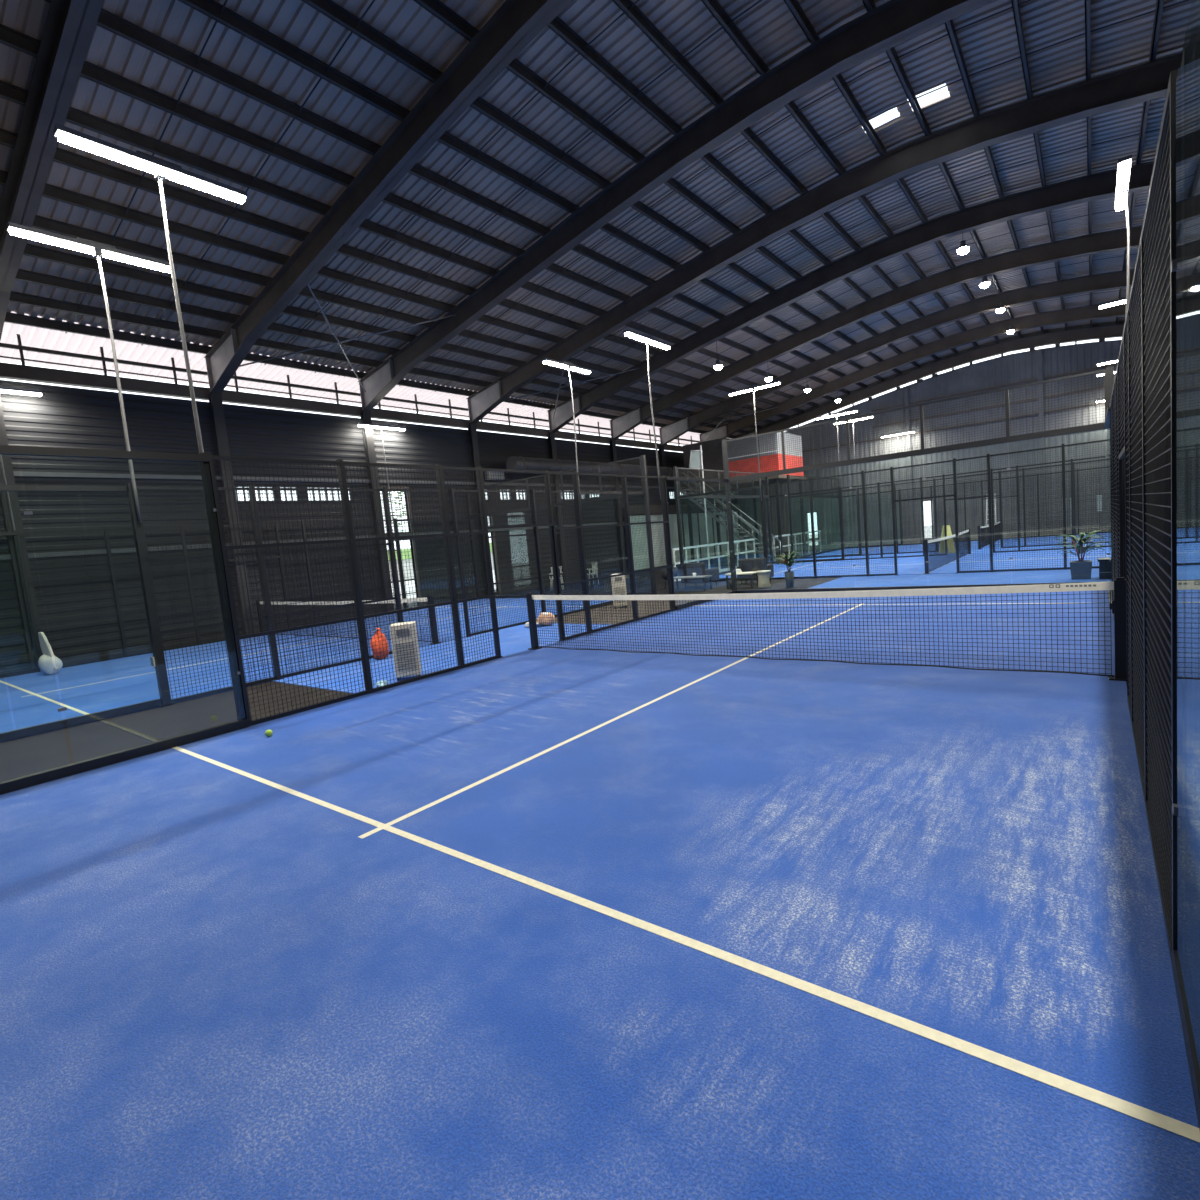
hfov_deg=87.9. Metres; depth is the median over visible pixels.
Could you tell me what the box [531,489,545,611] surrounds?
fence post
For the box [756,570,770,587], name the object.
stool
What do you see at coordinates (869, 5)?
roof purlin
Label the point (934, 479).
fence post
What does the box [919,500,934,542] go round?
door
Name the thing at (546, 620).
sports bag
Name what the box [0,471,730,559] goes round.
trim
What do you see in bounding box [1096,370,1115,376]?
light
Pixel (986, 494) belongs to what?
ladder
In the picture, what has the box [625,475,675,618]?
mesh panel
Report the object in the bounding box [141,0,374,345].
rod
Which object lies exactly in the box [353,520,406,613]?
mesh panel
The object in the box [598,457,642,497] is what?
mesh panel
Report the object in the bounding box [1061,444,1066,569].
fence post
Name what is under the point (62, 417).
wall
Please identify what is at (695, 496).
glass panel
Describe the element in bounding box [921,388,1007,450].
mesh panel
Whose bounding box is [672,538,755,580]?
balustrade
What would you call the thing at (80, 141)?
diffuser
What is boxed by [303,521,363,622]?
mesh panel
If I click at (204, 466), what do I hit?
fence post
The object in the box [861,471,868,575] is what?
fence post
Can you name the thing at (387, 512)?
fence post
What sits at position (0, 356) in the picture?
trim
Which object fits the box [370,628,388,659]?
sack
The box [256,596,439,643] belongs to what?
net
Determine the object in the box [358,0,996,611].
frame
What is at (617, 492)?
glass panel
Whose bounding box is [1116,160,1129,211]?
diffuser
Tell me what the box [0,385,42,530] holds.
light
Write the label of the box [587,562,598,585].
plastic chair
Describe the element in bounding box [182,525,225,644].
mesh panel
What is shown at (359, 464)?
mesh panel
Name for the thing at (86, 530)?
mesh panel
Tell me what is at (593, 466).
mesh panel
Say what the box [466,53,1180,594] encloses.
frame
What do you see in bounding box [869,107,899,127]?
window
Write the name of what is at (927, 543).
net
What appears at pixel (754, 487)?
glass panel
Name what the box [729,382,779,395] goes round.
diffuser
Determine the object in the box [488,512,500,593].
door
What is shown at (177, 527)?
mesh panel
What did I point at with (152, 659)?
sticker
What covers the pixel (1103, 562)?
storage box
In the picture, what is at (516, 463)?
ventilation duct
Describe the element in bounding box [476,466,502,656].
fence post
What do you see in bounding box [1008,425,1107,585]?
glass panel
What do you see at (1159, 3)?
roof purlin
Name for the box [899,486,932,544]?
mesh panel
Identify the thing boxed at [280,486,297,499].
window
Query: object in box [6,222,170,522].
light
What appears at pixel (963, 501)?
mesh panel
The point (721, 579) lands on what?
glass panel
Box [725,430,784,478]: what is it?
mesh panel
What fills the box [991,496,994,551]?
fence post
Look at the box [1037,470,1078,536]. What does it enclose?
mesh panel
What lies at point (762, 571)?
cushion
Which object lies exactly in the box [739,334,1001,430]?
rod
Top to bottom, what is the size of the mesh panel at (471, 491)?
3.000 m
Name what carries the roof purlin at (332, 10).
on the frame at (1149, 81)
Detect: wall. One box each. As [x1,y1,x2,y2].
[0,380,734,672]
[389,552,493,580]
[629,503,739,569]
[736,320,1124,549]
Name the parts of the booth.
support post, support post, guard rail, support post, support post, support post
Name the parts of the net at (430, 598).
net post, cord, net post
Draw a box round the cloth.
[376,680,387,686]
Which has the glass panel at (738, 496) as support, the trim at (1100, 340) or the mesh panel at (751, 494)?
the mesh panel at (751, 494)
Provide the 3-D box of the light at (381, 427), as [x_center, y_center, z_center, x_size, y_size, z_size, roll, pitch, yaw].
[-6.883,-3.899,20.261,0.145,3.570,1.680,-1,7,38]
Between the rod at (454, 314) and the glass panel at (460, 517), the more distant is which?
the glass panel at (460, 517)
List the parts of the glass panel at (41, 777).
rail, rail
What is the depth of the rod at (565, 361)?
23.58 m
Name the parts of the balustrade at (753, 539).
baluster post, baluster post, rail, rail, baluster post, baluster post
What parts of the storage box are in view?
lid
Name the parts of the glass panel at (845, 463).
rail, rail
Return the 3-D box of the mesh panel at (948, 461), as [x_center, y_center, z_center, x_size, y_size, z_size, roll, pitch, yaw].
[8.800,-3.223,16.955,1.534,0.950,0.024,-1,7,38]
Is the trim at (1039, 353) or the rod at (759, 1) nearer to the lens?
the rod at (759, 1)
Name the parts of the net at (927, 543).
net post, net post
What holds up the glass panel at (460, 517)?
on the floor at (213, 987)
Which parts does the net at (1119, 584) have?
net post, cord, net post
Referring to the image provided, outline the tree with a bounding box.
[381,491,407,531]
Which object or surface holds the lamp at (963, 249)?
hanging from the frame at (1100, 185)
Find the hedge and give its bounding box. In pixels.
[388,542,491,559]
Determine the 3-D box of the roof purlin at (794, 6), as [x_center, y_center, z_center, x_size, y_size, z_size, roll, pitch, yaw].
[6.360,-9.970,13.926,0.070,0.198,43.850,-1,7,38]
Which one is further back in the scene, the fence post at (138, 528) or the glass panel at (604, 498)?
the glass panel at (604, 498)
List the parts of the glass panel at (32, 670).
rail, rail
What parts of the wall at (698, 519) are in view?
panel, panel, panel, panel, panel, panel, panel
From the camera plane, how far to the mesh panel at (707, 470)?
23.47 m
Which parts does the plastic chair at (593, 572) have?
backrest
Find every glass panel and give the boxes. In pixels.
[0,445,74,794]
[0,485,161,737]
[0,532,40,677]
[0,730,16,741]
[17,446,248,773]
[396,518,443,607]
[435,517,477,601]
[469,514,506,598]
[498,508,528,597]
[529,504,571,594]
[563,498,608,594]
[580,491,612,608]
[601,494,649,594]
[612,491,652,600]
[666,476,707,609]
[679,491,724,580]
[679,496,701,498]
[700,478,735,600]
[701,496,725,574]
[718,486,758,580]
[721,496,738,572]
[728,471,790,593]
[738,496,754,497]
[769,492,805,563]
[784,462,855,591]
[790,493,825,558]
[802,488,842,561]
[814,496,826,554]
[823,489,858,556]
[842,493,869,548]
[849,451,927,590]
[869,490,901,546]
[923,439,1011,587]
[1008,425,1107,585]
[1105,419,1109,594]
[1106,406,1111,608]
[1171,0,1199,1129]
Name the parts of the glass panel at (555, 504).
rail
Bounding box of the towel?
[524,621,540,626]
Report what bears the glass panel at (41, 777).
on the floor at (213, 987)
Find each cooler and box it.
[390,621,420,680]
[611,574,626,607]
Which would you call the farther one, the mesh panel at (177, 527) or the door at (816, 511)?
the door at (816, 511)
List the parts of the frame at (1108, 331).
haunch plate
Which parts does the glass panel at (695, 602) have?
rail, rail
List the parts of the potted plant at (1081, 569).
pot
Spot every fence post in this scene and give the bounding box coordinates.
[12,530,40,667]
[103,528,124,654]
[126,483,173,706]
[199,453,250,720]
[249,485,282,679]
[273,522,289,625]
[301,521,314,622]
[336,459,367,689]
[382,487,402,622]
[393,518,406,608]
[435,464,459,664]
[450,488,470,636]
[465,488,479,595]
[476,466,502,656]
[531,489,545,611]
[543,470,562,640]
[572,471,588,630]
[621,473,634,618]
[640,455,656,594]
[660,475,675,608]
[673,466,683,566]
[722,439,736,590]
[759,484,768,563]
[765,477,772,561]
[787,475,793,552]
[808,478,817,577]
[838,487,844,558]
[856,489,862,555]
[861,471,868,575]
[878,482,882,553]
[890,467,897,574]
[894,483,898,553]
[898,489,902,542]
[933,479,937,551]
[944,474,946,552]
[953,458,960,572]
[987,454,994,571]
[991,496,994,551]
[999,471,1002,547]
[1022,468,1025,546]
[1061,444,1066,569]
[1073,462,1075,543]
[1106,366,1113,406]
[1122,456,1125,578]
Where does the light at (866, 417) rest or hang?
attached to the fence post at (858, 512)
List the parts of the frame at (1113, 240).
haunch plate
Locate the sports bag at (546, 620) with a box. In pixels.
[524,612,554,626]
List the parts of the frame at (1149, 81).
haunch plate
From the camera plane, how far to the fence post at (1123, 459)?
6.21 m
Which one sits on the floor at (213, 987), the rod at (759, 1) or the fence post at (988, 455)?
the fence post at (988, 455)
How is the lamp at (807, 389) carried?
hanging from the frame at (1118, 279)
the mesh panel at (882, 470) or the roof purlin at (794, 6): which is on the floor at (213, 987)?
the mesh panel at (882, 470)
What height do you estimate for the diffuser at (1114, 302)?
0.044 m
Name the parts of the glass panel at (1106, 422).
pane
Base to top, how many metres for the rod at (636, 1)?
2.287 m
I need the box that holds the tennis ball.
[265,730,272,736]
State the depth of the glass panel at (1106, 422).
10.95 m
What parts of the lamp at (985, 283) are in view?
lamp shade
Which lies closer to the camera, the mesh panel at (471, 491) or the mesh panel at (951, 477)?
the mesh panel at (471, 491)
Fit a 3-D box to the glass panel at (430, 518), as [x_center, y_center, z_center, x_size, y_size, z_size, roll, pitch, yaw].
[-6.039,-1.239,21.021,0.080,3.000,1.534,-1,7,38]
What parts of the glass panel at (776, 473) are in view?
rail, rail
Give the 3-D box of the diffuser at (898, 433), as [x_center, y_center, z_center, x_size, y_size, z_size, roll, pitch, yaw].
[16.049,-8.915,33.584,1.640,0.044,0.100,-1,7,38]
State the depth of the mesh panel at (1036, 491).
30.21 m
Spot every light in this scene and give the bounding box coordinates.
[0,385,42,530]
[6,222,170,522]
[53,124,246,452]
[357,423,405,518]
[542,358,591,504]
[623,329,670,495]
[728,381,780,500]
[815,409,857,486]
[834,415,873,499]
[882,430,914,485]
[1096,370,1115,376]
[1097,359,1117,365]
[1098,296,1129,308]
[1114,154,1131,318]
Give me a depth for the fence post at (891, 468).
17.47 m
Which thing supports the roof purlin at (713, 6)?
on the frame at (1149, 81)
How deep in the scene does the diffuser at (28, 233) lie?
7.90 m
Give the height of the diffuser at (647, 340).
0.044 m
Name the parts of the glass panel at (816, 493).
rail, rail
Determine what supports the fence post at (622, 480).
on the floor at (213, 987)
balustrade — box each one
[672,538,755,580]
[773,530,821,560]
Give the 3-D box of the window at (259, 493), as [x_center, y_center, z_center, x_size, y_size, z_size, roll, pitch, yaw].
[-9.662,-2.943,17.280,0.060,0.430,1.200,-1,7,38]
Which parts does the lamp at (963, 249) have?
lamp shade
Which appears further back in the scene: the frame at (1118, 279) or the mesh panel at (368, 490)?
the frame at (1118, 279)
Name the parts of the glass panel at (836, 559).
rail, rail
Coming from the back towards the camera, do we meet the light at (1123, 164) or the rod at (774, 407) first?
the rod at (774, 407)
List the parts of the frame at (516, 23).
haunch plate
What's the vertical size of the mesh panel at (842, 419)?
1.000 m
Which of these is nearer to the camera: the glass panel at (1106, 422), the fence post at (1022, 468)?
the glass panel at (1106, 422)
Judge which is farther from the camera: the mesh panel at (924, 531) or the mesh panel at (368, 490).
the mesh panel at (924, 531)
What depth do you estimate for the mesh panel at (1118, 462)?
6.51 m
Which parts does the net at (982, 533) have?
net post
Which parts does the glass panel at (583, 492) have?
rail, rail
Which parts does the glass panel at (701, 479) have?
rail, rail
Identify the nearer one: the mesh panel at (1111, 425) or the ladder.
the mesh panel at (1111, 425)
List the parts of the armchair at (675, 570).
backrest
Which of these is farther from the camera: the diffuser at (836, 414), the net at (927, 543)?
the diffuser at (836, 414)
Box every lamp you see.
[714,341,721,369]
[765,361,771,381]
[804,385,810,392]
[835,390,840,402]
[957,231,968,254]
[980,276,989,287]
[996,303,1004,312]
[1007,326,1013,333]
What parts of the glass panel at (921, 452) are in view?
rail, rail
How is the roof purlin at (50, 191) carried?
on the frame at (1149, 81)
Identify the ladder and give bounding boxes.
[985,494,996,538]
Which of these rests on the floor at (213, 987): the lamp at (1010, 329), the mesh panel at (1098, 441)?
the mesh panel at (1098, 441)
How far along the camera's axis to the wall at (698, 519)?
34.66 m
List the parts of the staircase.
handrail, rail, handrail, rail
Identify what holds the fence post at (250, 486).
on the floor at (213, 987)
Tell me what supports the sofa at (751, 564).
on the floor at (213, 987)
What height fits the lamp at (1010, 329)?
0.350 m
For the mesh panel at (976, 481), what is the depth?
31.71 m
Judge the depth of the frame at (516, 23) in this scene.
11.21 m
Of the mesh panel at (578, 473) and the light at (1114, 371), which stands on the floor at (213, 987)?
the mesh panel at (578, 473)
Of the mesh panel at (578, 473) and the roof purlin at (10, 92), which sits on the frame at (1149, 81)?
the roof purlin at (10, 92)
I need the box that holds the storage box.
[1098,558,1108,578]
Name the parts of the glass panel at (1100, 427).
rail, rail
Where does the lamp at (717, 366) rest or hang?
hanging from the frame at (1100, 185)
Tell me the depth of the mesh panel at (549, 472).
11.30 m
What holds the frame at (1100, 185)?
on the floor at (213, 987)
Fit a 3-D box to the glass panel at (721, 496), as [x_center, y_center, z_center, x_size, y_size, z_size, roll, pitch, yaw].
[5.247,-2.614,24.803,0.080,3.000,1.534,-1,7,38]
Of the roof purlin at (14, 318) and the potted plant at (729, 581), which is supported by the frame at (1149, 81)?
the roof purlin at (14, 318)
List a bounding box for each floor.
[0,533,1199,1199]
[809,525,933,545]
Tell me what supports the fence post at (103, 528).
on the floor at (213, 987)
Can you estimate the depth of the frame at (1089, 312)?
28.99 m
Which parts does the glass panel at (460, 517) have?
rail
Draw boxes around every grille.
[395,642,416,669]
[614,586,624,601]
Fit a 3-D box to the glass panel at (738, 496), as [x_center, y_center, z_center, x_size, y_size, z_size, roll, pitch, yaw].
[6.192,-2.812,25.996,0.080,3.000,1.534,-1,7,38]
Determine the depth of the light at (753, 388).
19.41 m
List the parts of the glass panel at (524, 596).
rail, rail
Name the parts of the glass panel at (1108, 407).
rail, pane, rail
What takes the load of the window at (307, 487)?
in the wall at (62, 417)
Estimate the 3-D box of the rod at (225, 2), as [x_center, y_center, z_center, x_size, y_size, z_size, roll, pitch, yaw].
[-0.408,-7.356,4.637,30.203,2.287,0.017,-1,7,38]
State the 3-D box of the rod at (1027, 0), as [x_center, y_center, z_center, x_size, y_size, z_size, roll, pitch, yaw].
[4.973,-8.486,11.431,30.203,2.287,0.017,-1,7,38]
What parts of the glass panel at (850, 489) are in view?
rail, rail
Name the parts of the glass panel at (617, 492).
rail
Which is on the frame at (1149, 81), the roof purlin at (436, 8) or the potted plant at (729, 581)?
the roof purlin at (436, 8)
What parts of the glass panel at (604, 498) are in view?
rail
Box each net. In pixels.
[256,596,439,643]
[526,577,1126,680]
[924,528,971,573]
[978,521,1000,548]
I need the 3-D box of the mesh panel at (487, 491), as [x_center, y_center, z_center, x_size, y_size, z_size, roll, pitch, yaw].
[-1.923,-0.930,13.866,0.024,3.000,1.534,-1,7,38]
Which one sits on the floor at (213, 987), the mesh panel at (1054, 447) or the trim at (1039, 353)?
the mesh panel at (1054, 447)
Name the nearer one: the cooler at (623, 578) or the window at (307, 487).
the cooler at (623, 578)
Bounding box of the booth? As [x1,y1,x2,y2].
[682,432,806,562]
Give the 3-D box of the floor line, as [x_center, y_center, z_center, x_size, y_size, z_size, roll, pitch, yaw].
[11.386,-1.216,20.174,11.001,0.002,7.670,-1,7,38]
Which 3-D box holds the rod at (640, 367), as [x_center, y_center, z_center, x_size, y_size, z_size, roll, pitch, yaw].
[-1.501,-7.919,23.209,6.215,1.043,0.040,-5,5,-4]
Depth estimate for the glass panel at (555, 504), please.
20.33 m
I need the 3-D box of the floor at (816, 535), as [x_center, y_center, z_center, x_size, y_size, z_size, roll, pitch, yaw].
[36.388,-6.286,51.739,120.000,0.250,47.960,-1,7,38]
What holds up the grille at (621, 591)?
attached to the cooler at (623, 578)
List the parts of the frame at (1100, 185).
haunch plate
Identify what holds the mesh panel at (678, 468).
on the glass panel at (695, 496)
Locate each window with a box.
[0,311,730,444]
[235,486,274,501]
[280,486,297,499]
[307,487,351,500]
[560,490,573,499]
[670,491,674,498]
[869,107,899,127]
[907,83,948,109]
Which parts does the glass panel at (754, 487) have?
rail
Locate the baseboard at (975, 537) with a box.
[742,526,1107,554]
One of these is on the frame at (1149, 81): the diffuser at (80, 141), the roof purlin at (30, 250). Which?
the roof purlin at (30, 250)
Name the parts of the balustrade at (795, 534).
rail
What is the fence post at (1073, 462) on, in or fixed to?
on the floor at (213, 987)
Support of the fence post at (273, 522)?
on the floor at (213, 987)
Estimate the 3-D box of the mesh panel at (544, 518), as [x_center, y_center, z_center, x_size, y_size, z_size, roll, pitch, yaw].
[-0.978,-1.129,15.058,0.024,3.000,1.534,-1,7,38]
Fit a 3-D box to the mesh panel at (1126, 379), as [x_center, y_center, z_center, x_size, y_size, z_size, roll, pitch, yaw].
[4.044,-0.603,4.755,0.024,3.000,0.767,-1,7,38]
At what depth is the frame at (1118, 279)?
25.41 m
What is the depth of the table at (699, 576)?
18.53 m
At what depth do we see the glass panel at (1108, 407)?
9.86 m
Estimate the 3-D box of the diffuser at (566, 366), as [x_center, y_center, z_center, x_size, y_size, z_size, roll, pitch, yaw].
[-0.783,-5.649,15.139,0.100,0.044,1.640,-1,7,38]
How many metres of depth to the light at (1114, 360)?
20.17 m
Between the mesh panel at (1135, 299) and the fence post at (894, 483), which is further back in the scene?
the fence post at (894, 483)
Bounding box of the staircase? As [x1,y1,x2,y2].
[678,470,780,561]
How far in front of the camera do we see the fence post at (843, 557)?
25.90 m
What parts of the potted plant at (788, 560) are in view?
pot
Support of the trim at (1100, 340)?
attached to the wall at (1022, 366)
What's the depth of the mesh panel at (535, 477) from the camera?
20.31 m
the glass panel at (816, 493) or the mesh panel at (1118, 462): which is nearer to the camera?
the mesh panel at (1118, 462)
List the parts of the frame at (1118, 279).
haunch plate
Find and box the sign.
[939,525,955,551]
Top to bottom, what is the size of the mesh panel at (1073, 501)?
3.000 m
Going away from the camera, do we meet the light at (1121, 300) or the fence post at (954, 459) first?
the light at (1121, 300)
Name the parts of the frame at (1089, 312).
haunch plate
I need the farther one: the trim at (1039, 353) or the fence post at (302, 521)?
the trim at (1039, 353)
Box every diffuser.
[0,389,41,395]
[10,228,170,272]
[57,131,244,203]
[358,425,404,430]
[543,361,590,373]
[625,332,669,349]
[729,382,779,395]
[816,411,856,419]
[834,416,872,424]
[882,432,913,437]
[1099,300,1125,308]
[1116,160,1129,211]
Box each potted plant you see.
[725,554,735,586]
[772,550,804,586]
[1052,530,1107,579]
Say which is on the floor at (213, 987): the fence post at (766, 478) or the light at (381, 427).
the fence post at (766, 478)
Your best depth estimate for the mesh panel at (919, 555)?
24.36 m
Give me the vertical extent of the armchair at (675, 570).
0.683 m
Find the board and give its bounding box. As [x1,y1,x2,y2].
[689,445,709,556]
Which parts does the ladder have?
rail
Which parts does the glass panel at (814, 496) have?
mesh panel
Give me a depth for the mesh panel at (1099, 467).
28.78 m
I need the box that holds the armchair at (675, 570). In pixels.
[660,567,678,587]
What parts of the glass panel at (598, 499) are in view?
rail, rail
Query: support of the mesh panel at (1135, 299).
on the floor at (213, 987)
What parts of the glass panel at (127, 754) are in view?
rail, rail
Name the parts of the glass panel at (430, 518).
rail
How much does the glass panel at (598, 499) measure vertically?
3.000 m
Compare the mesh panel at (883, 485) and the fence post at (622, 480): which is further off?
the mesh panel at (883, 485)
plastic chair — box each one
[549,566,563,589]
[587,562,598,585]
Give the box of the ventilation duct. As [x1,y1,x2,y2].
[506,456,672,477]
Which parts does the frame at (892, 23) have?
haunch plate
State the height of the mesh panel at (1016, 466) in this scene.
3.000 m
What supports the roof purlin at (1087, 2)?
on the frame at (1149, 81)
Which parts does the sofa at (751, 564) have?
armrest, backrest, armrest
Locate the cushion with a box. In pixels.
[756,570,770,572]
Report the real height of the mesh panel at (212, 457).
3.000 m
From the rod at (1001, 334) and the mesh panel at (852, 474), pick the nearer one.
the mesh panel at (852, 474)
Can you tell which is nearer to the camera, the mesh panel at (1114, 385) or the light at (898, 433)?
the mesh panel at (1114, 385)
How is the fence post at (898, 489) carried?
on the floor at (213, 987)
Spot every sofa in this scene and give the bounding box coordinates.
[680,562,719,587]
[736,558,773,583]
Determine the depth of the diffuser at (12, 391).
13.32 m
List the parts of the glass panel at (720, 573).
rail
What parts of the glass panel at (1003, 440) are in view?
rail, rail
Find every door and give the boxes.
[381,486,421,604]
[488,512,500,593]
[806,511,819,549]
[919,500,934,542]
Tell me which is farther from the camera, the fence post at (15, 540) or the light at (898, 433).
the light at (898, 433)
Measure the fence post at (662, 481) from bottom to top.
3.030 m
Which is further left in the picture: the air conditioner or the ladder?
the air conditioner
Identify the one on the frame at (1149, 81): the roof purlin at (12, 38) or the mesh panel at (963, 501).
the roof purlin at (12, 38)
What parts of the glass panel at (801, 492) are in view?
rail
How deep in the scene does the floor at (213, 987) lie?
2.84 m
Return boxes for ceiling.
[0,0,1191,435]
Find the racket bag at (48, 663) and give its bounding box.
[38,632,62,674]
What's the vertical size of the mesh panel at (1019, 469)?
3.000 m
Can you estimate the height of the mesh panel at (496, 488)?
1.000 m
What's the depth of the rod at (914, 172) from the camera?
17.80 m
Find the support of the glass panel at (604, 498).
on the floor at (213, 987)
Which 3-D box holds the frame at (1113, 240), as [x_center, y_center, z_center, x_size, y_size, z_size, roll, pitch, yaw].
[12.492,-6.232,20.838,30.200,9.652,0.260,-1,7,38]
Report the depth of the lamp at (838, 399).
31.64 m
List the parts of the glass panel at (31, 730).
rail, rail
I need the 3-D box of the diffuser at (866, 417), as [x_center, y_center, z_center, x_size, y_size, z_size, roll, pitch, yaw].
[11.136,-7.884,27.381,1.640,0.044,0.100,-1,7,38]
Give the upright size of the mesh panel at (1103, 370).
1.000 m
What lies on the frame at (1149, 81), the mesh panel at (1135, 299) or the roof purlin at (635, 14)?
the roof purlin at (635, 14)
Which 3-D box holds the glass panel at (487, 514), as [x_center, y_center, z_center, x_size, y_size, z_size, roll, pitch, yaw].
[-4.022,-1.545,22.333,1.534,3.000,0.080,-1,7,38]
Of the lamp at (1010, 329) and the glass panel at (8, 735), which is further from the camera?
the lamp at (1010, 329)
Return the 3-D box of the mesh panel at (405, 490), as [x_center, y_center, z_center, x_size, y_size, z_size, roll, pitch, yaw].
[-3.431,-1.649,11.981,0.024,0.950,1.534,-1,7,38]
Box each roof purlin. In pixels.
[0,24,849,394]
[0,80,833,400]
[0,128,819,406]
[0,170,804,412]
[5,312,735,438]
[9,291,748,433]
[15,268,761,428]
[23,243,775,423]
[32,215,788,418]
[44,0,866,387]
[178,0,883,381]
[301,0,900,374]
[413,0,919,367]
[547,16,938,361]
[612,0,957,354]
[701,0,978,348]
[784,0,999,342]
[862,0,1020,337]
[945,19,1043,333]
[1011,0,1067,329]
[1085,0,1091,326]
[1116,0,1163,324]
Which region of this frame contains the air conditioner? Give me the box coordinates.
[484,471,503,480]
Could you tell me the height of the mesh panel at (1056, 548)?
3.000 m
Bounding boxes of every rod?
[65,0,227,332]
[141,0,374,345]
[239,314,455,366]
[264,0,638,364]
[307,284,365,391]
[315,0,761,372]
[400,0,1030,385]
[435,0,1189,391]
[503,367,640,401]
[518,172,914,389]
[523,128,1159,405]
[553,361,565,418]
[596,204,1145,413]
[643,254,1134,424]
[691,289,1125,429]
[695,407,777,427]
[704,410,732,439]
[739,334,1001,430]
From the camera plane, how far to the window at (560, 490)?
27.59 m
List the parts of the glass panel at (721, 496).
mesh panel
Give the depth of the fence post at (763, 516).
19.81 m
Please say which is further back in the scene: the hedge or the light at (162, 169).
the hedge
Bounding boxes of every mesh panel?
[17,529,126,667]
[106,526,199,656]
[138,486,275,702]
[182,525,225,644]
[208,455,370,725]
[224,524,279,560]
[255,488,360,677]
[276,523,316,626]
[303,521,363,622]
[342,461,462,692]
[348,489,397,657]
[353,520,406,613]
[388,489,454,540]
[441,466,500,667]
[455,490,492,635]
[466,484,497,516]
[481,468,552,528]
[486,490,542,629]
[495,478,528,512]
[526,471,562,507]
[534,491,583,616]
[548,471,590,638]
[561,465,600,502]
[576,472,637,631]
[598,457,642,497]
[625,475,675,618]
[677,467,700,495]
[699,469,719,495]
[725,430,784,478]
[736,472,753,495]
[764,479,813,578]
[782,418,848,470]
[811,472,866,577]
[839,483,881,559]
[847,404,922,461]
[859,485,893,555]
[864,468,894,575]
[878,478,923,557]
[893,460,953,501]
[895,480,934,553]
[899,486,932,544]
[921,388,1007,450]
[921,475,945,555]
[931,483,965,542]
[935,477,954,550]
[943,470,991,500]
[956,455,989,572]
[957,472,998,499]
[964,481,982,540]
[990,446,1063,571]
[991,466,1018,552]
[1001,469,1023,547]
[1006,369,1106,438]
[1017,460,1072,551]
[1019,475,1038,537]
[1024,463,1071,546]
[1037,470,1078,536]
[1065,439,1107,568]
[1072,456,1107,548]
[1075,459,1107,543]
[1078,467,1107,533]
[1110,396,1113,617]
[1112,374,1117,578]
[1116,363,1122,576]
[1118,330,1124,459]
[1124,308,1131,724]
[1128,237,1144,802]
[1141,69,1177,968]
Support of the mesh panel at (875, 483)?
on the floor at (213, 987)
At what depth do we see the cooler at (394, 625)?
8.79 m
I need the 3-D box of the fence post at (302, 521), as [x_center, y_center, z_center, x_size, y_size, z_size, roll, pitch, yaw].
[-8.437,-0.758,18.067,0.060,3.030,0.120,-1,7,38]
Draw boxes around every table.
[674,575,711,590]
[725,571,757,588]
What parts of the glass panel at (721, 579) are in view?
rail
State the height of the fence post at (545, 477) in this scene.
3.030 m
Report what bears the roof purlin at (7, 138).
on the frame at (1149, 81)
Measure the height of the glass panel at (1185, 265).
2.930 m
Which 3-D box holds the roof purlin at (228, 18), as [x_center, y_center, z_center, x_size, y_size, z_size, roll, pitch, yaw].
[2.205,-9.257,17.335,0.070,0.198,43.850,-1,7,38]
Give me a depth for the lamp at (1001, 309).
23.49 m
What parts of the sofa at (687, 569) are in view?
backrest, armrest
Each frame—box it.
[0,0,103,668]
[204,0,572,634]
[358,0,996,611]
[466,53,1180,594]
[548,161,1153,582]
[609,225,1142,572]
[658,269,1134,500]
[699,303,1125,559]
[734,324,1123,554]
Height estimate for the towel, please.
0.123 m
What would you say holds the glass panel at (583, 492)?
on the floor at (213, 987)
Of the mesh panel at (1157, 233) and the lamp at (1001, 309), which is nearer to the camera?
the mesh panel at (1157, 233)
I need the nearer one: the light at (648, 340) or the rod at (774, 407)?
the light at (648, 340)
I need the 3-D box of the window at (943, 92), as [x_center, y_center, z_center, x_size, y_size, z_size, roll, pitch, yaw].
[6.502,-9.972,12.314,0.710,0.031,0.540,-1,7,38]
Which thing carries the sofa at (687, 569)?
on the floor at (213, 987)
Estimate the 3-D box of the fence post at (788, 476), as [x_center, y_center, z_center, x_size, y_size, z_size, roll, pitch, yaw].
[9.111,-3.953,29.773,0.160,4.030,0.100,-1,7,38]
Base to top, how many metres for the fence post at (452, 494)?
3.030 m
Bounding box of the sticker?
[150,657,155,666]
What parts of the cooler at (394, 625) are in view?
control panel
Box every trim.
[0,334,699,445]
[0,356,687,444]
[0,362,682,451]
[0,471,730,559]
[798,339,1104,426]
[802,364,1116,451]
[816,350,1045,544]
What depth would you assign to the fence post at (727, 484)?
16.38 m
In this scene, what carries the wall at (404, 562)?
on the floor at (213, 987)
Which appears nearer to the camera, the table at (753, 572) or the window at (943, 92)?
the window at (943, 92)

